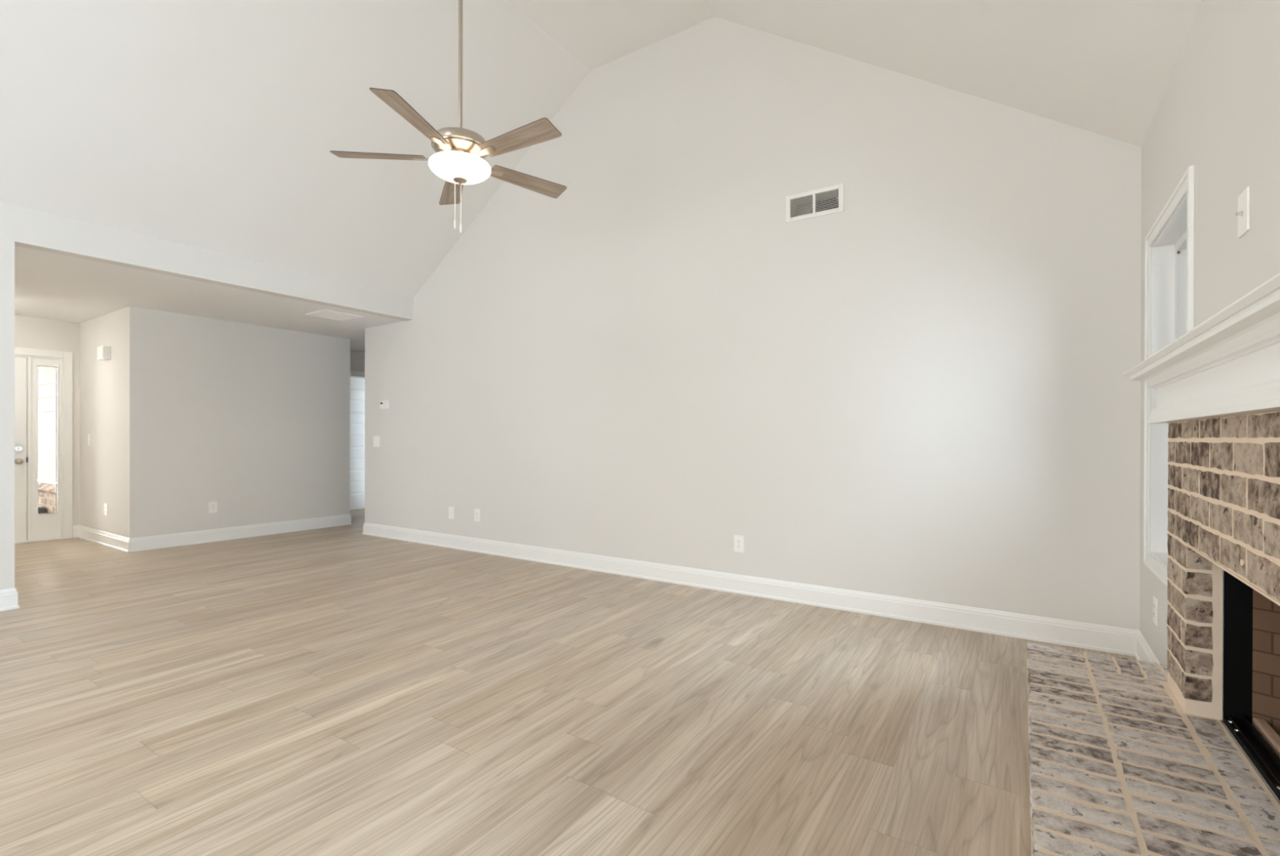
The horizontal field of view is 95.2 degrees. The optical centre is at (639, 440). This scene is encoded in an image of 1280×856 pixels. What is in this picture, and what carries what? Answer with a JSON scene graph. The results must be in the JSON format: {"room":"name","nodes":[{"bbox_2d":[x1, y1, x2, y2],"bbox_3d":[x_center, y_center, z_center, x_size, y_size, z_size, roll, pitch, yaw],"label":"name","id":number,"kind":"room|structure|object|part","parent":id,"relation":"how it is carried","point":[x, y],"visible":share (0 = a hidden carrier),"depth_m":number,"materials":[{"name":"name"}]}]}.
{"room":"living room","nodes":[
{"label":"living room","id":0,"kind":"room"},
{"bbox_2d":[14,315,79,525],"bbox_3d":[-7.759,-0.108,4.379,0.120,2.396,5.251,0,0,33],"label":"wall","id":1,"kind":"structure","parent":0,"point":[34,333],"depth_m":6.44,"materials":[{"name":"paint"}]},
{"bbox_2d":[14,346,72,544],"bbox_3d":[-6.734,0.059,5.898,0.187,2.060,1.465,0,0,33],"label":"door","id":2,"kind":"structure","parent":1,"relation":"in","point":[30,526],"depth_m":6.27,"materials":[{"name":"white paint"}]},
{"bbox_2d":[0,202,413,590],"bbox_3d":[-4.498,-0.245,3.287,0.120,2.692,7.307,0,0,33],"label":"wall","id":3,"kind":"structure","parent":0,"point":[20,226],"depth_m":4.20,"materials":[{"name":"paint"}]},
{"bbox_2d":[0,587,19,611],"bbox_3d":[-5.260,1.034,2.111,0.139,0.135,4.183,0,0,33],"label":"baseboard","id":4,"kind":"structure","parent":3,"relation":"attached to","point":[8,597],"depth_m":3.79,"materials":[{"name":"white paint"}]},
{"bbox_2d":[14,245,406,352],"bbox_3d":[-5.491,-1.362,5.047,3.476,0.120,9.050,0,0,33],"label":"ceiling","id":5,"kind":"structure","parent":0,"point":[50,286],"depth_m":5.42,"materials":[{"name":"white paint"}]},
{"bbox_2d":[305,309,363,321],"bbox_3d":[-3.176,-1.293,6.075,0.380,0.012,0.400,0,0,33],"label":"ceiling vent","id":6,"kind":"object","parent":5,"relation":"in","point":[325,313],"visible":1,"depth_m":6.05,"materials":[{"name":"white plastic"}]},
{"bbox_2d":[80,306,350,538],"bbox_3d":[-5.063,-0.108,7.087,1.674,2.396,2.231,0,0,33],"label":"wall","id":7,"kind":"structure","parent":0,"point":[186,413],"depth_m":6.33,"materials":[{"name":"paint"}]},
{"bbox_2d":[88,434,91,445],"bbox_3d":[-5.978,-0.001,6.346,0.080,0.124,0.010,0,0,33],"label":"light switch","id":8,"kind":"object","parent":7,"relation":"attached to","point":[89,435],"visible":1,"depth_m":6.33,"materials":[{"name":"white plastic"}]},
{"bbox_2d":[97,346,111,360],"bbox_3d":[-5.513,-0.894,6.011,0.184,0.140,0.062,0,0,33],"label":"door chime","id":9,"kind":"object","parent":7,"relation":"attached to","point":[104,353],"visible":1,"depth_m":5.97,"materials":[{"name":"white plastic"}]},
{"bbox_3d":[-5.500,-0.894,6.030,0.184,0.140,0.016,0,0,33],"label":"plate","id":10,"kind":"part","parent":9,"relation":"part of","materials":[{"name":"white plastic"}]},
{"bbox_2d":[104,503,107,515],"bbox_3d":[-5.536,0.721,6.059,0.080,0.122,0.008,0,0,33],"label":"wall outlet","id":11,"kind":"object","parent":7,"relation":"attached to","point":[105,504],"visible":1,"depth_m":6.05,"materials":[{"name":"white plastic"}]},
{"bbox_2d":[72,514,351,552],"bbox_3d":[-5.018,1.023,7.036,1.573,0.135,2.306,0,0,33],"label":"baseboard","id":12,"kind":"structure","parent":7,"relation":"attached to","point":[111,540],"depth_m":6.32,"materials":[{"name":"white paint"}]},
{"bbox_2d":[208,501,217,513],"bbox_3d":[-4.587,0.723,6.282,0.008,0.122,0.080,0,0,33],"label":"wall outlet","id":13,"kind":"object","parent":7,"relation":"attached to","point":[212,505],"visible":1,"depth_m":6.28,"materials":[{"name":"white plastic"}]},
{"bbox_2d":[350,350,364,375],"bbox_3d":[-4.210,-0.110,8.661,0.120,2.396,1.338,0,0,33],"label":"wall","id":14,"kind":"structure","parent":0,"point":[357,358],"depth_m":8.61,"materials":[{"name":"paint"}]},
{"bbox_2d":[350,370,364,377],"bbox_3d":[-4.209,0.038,8.648,0.136,2.100,0.900,0,0,33],"label":"trim","id":15,"kind":"structure","parent":14,"relation":"attached to","point":[355,374],"depth_m":8.62,"materials":[{"name":"white paint"}]},
{"bbox_2d":[0,509,1137,855],"bbox_3d":[-2.968,1.163,3.754,10.134,0.120,9.760,0,0,33],"label":"floor","id":16,"kind":"structure","parent":0,"point":[341,691],"depth_m":2.36,"materials":[{"name":"brown wood"}]},
{"bbox_2d":[1026,642,1279,855],"bbox_3d":[1.265,0.984,1.459,0.491,0.272,2.065,0,0,33],"label":"hearth","id":17,"kind":"object","parent":16,"relation":"on","point":[1118,767],"visible":0.98,"depth_m":1.49,"materials":[{"name":"brick"}]},
{"bbox_2d":[1166,410,1279,720],"bbox_3d":[1.436,0.396,1.345,0.088,0.909,1.614,0,0,33],"label":"fireplace surround","id":18,"kind":"object","parent":17,"relation":"on","point":[1224,506],"visible":1,"depth_m":1.65,"materials":[{"name":"brick"}]},
{"bbox_2d":[1123,272,1279,423],"bbox_3d":[1.393,-0.155,1.371,0.191,0.190,1.898,0,0,33],"label":"mantel","id":19,"kind":"object","parent":18,"relation":"on","point":[1228,364],"visible":0.99,"depth_m":1.31,"materials":[{"name":"white paint"}]},
{"bbox_3d":[1.415,-0.206,1.357,0.140,0.030,1.796,0,0,33],"label":"crown","id":20,"kind":"part","parent":19,"relation":"part of","materials":[{"name":"white paint"}]},
{"bbox_3d":[1.420,-0.087,1.354,0.126,0.054,1.769,0,0,33],"label":"moulding","id":21,"kind":"part","parent":19,"relation":"part of","materials":[{"name":"white paint"}]},
{"bbox_3d":[1.423,-0.187,1.352,0.120,0.008,1.755,0,0,33],"label":"bed moulding","id":22,"kind":"part","parent":19,"relation":"part of","materials":[{"name":"white paint"}]},
{"bbox_2d":[0,0,1202,297],"bbox_3d":[-1.873,-2.409,1.643,6.298,1.777,7.427,0,0,33],"label":"ceiling","id":23,"kind":"structure","parent":0,"point":[215,126],"depth_m":3.91,"materials":[{"name":"paint"}]},
{"bbox_2d":[329,0,566,232],"bbox_3d":[-0.944,-2.149,3.178,1.240,2.000,1.289,0,0,33],"label":"ceiling fan","id":24,"kind":"object","parent":23,"relation":"hanging from","point":[458,160],"visible":1,"depth_m":3.10,"materials":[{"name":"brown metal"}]},
{"bbox_3d":[-1.404,-1.535,3.161,0.475,0.006,0.133,0,13,-5],"label":"blade","id":25,"kind":"part","parent":24,"relation":"part of","materials":[{"name":"brown wood"}]},
{"bbox_3d":[-1.079,-1.533,2.786,0.133,0.006,0.475,14,3,13],"label":"blade","id":26,"kind":"part","parent":24,"relation":"part of","materials":[{"name":"brown wood"}]},
{"bbox_3d":[-1.148,-1.535,3.587,0.133,0.006,0.475,-14,6,-22],"label":"blade","id":27,"kind":"part","parent":24,"relation":"part of","materials":[{"name":"brown wood"}]},
{"bbox_3d":[-1.023,-1.323,3.233,0.005,0.219,0.005,0,0,33],"label":"pull chain","id":28,"kind":"part","parent":24,"relation":"part of","materials":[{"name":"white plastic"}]},
{"bbox_3d":[-0.984,-1.472,3.198,0.328,0.097,0.328,0,0,33],"label":"lamp shade","id":29,"kind":"part","parent":24,"relation":"part of","materials":[{"name":"white glass"}]},
{"bbox_3d":[-0.994,-1.313,3.243,0.005,0.238,0.005,0,0,33],"label":"pull chain","id":30,"kind":"part","parent":24,"relation":"part of","materials":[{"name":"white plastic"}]},
{"bbox_3d":[-0.621,-1.532,2.980,0.475,0.006,0.133,0,-13,31],"label":"blade","id":31,"kind":"part","parent":24,"relation":"part of","materials":[{"name":"brown wood"}]},
{"bbox_3d":[-0.664,-1.534,3.475,0.475,0.006,0.133,0,-13,-41],"label":"blade","id":32,"kind":"part","parent":24,"relation":"part of","materials":[{"name":"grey wood"}]},
{"bbox_2d":[364,17,1142,630],"bbox_3d":[-0.205,-1.052,4.919,7.077,4.318,0.120,0,0,33],"label":"wall","id":33,"kind":"structure","parent":0,"point":[918,388],"depth_m":4.01,"materials":[{"name":"paint"}]},
{"bbox_2d":[373,436,379,447],"bbox_3d":[-3.009,0.018,6.672,0.122,0.124,0.010,0,0,33],"label":"light switch","id":34,"kind":"object","parent":33,"relation":"attached to","point":[375,439],"visible":1,"depth_m":6.67,"materials":[{"name":"white plastic"}]},
{"bbox_2d":[379,400,388,408],"bbox_3d":[-2.880,-0.397,6.576,0.140,0.092,0.030,0,0,33],"label":"thermostat","id":35,"kind":"object","parent":33,"relation":"attached to","point":[383,404],"visible":1,"depth_m":6.55,"materials":[{"name":"white plastic"}]},
{"bbox_2d":[448,506,453,519],"bbox_3d":[-1.930,0.745,5.968,0.080,0.124,0.010,0,0,33],"label":"cable plate","id":36,"kind":"object","parent":33,"relation":"attached to","point":[451,509],"visible":1,"depth_m":5.96,"materials":[{"name":"white plastic"}]},
{"bbox_2d":[474,509,479,521],"bbox_3d":[-1.604,0.742,5.756,0.080,0.122,0.008,0,0,33],"label":"wall outlet","id":37,"kind":"object","parent":33,"relation":"attached to","point":[477,512],"visible":1,"depth_m":5.75,"materials":[{"name":"white plastic"}]},
{"bbox_2d":[733,535,744,552],"bbox_3d":[0.717,0.754,4.241,0.080,0.122,0.008,0,0,33],"label":"wall outlet","id":38,"kind":"object","parent":33,"relation":"attached to","point":[739,540],"visible":1,"depth_m":4.24,"materials":[{"name":"white plastic"}]},
{"bbox_2d":[362,522,1159,664],"bbox_3d":[-0.548,1.040,4.570,6.953,0.135,0.962,0,0,34],"label":"baseboard","id":39,"kind":"structure","parent":33,"relation":"attached to","point":[1116,640],"depth_m":3.87,"materials":[{"name":"white paint"}]},
{"bbox_2d":[786,183,844,222],"bbox_3d":[1.229,-1.593,4.027,0.457,0.278,0.216,0,0,33],"label":"air vent","id":40,"kind":"object","parent":33,"relation":"in","point":[816,208],"visible":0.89,"depth_m":3.96,"materials":[{"name":"white metal"}]},
{"bbox_2d":[1139,0,1279,804],"bbox_3d":[0.658,-0.219,-0.080,0.160,2.682,7.307,0,0,33],"label":"wall","id":41,"kind":"structure","parent":0,"point":[1217,113],"depth_m":1.83,"materials":[{"name":"paint"}]},
{"bbox_2d":[1152,595,1157,626],"bbox_3d":[2.338,0.775,2.654,0.008,0.122,0.080,0,0,33],"label":"wall outlet","id":42,"kind":"object","parent":41,"relation":"attached to","point":[1154,598],"visible":1,"depth_m":2.64,"materials":[{"name":"white plastic"}]},
{"bbox_2d":[1143,165,1194,586],"bbox_3d":[2.282,-0.191,2.422,0.176,1.582,0.894,0,0,33],"label":"window","id":43,"kind":"structure","parent":41,"relation":"in","point":[1169,244],"depth_m":2.75,"materials":[{"name":"white paint"}]},
{"bbox_3d":[2.321,-0.191,2.397,0.073,1.444,0.756,0,0,33],"label":"frame","id":44,"kind":"part","parent":43,"relation":"part of","materials":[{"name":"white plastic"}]},
{"bbox_2d":[1235,186,1249,238],"bbox_3d":[1.661,-0.627,1.617,0.018,0.118,0.085,0,0,33],"label":"plate","id":45,"kind":"object","parent":41,"relation":"attached to","point":[1243,200],"visible":1,"depth_m":1.60,"materials":[{"name":"white plastic"}]},
{"bbox_2d":[1223,570,1279,800],"bbox_3d":[1.687,0.549,1.180,0.509,0.615,1.128,0,0,33],"label":"firebox","id":46,"kind":"object","parent":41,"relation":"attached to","point":[1251,620],"visible":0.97,"depth_m":1.73,"materials":[{"name":"black metal"}]},
{"bbox_3d":[1.500,0.580,1.302,0.059,0.542,1.096,0,0,33],"label":"steel frame","id":47,"kind":"part","parent":46,"relation":"part of","materials":[{"name":"black metal"}]},
{"bbox_3d":[1.492,0.838,1.308,0.046,0.034,1.072,0,0,33],"label":"steel sill","id":48,"kind":"part","parent":46,"relation":"part of","materials":[{"name":"black metal"}]},
{"bbox_3d":[1.959,0.561,1.558,0.030,0.580,0.451,0,0,-35],"label":"panel","id":49,"kind":"part","parent":46,"relation":"part of","materials":[{"name":"brick"}]},
{"bbox_3d":[-4.568,-0.111,8.895,0.105,2.396,1.338,0,0,33],"label":"wall","id":50,"kind":"structure","parent":0,"visible":0},
{"bbox_2d":[350,377,364,510],"bbox_3d":[-4.439,0.059,8.965,0.035,2.033,0.770,0,0,33],"label":"door","id":51,"kind":"structure","parent":50,"relation":"in","point":[357,384],"depth_m":9.05,"materials":[{"name":"white paint"}]},
{"bbox_3d":[-4.445,-0.689,8.968,0.013,0.205,0.560,0,0,33],"label":"panel","id":52,"kind":"part","parent":51,"relation":"part of","materials":[{"name":"white paint"}]},
{"bbox_3d":[-4.446,-0.332,8.969,0.013,0.205,0.560,0,0,33],"label":"panel","id":53,"kind":"part","parent":51,"relation":"part of","materials":[{"name":"white paint"}]},
{"bbox_3d":[-4.446,0.025,8.970,0.013,0.205,0.560,0,0,33],"label":"panel","id":54,"kind":"part","parent":51,"relation":"part of","materials":[{"name":"white paint"}]},
{"bbox_3d":[-4.447,0.383,8.970,0.013,0.205,0.560,0,0,33],"label":"panel","id":55,"kind":"part","parent":51,"relation":"part of","materials":[{"name":"white paint"}]},
{"bbox_3d":[-4.448,0.735,8.971,0.013,0.215,0.560,0,0,33],"label":"panel","id":56,"kind":"part","parent":51,"relation":"part of","materials":[{"name":"white paint"}]},
{"label":"outside","id":57,"kind":"structure","parent":0,"visible":0},
{"bbox_2d":[38,366,55,482],"bbox_3d":[-8.029,-0.636,7.779,4.044,2.314,0.026,0,0,33],"label":"sky","id":58,"kind":"structure","parent":57,"point":[46,375],"depth_m":7.50,"materials":[{"name":"white"}]},
{"bbox_2d":[38,481,55,513],"bbox_3d":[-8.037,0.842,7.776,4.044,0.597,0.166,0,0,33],"label":"building","id":59,"kind":"structure","parent":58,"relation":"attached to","point":[46,491],"depth_m":7.34,"materials":[{"name":"brick"}]},
{"bbox_2d":[38,506,46,514],"bbox_3d":[-7.593,0.918,7.387,0.255,0.150,0.090,0,0,33],"label":"wall fitting","id":60,"kind":"object","parent":59,"relation":"attached to","point":[41,509],"visible":0.38,"depth_m":7.33,"materials":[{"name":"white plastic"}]}
]}

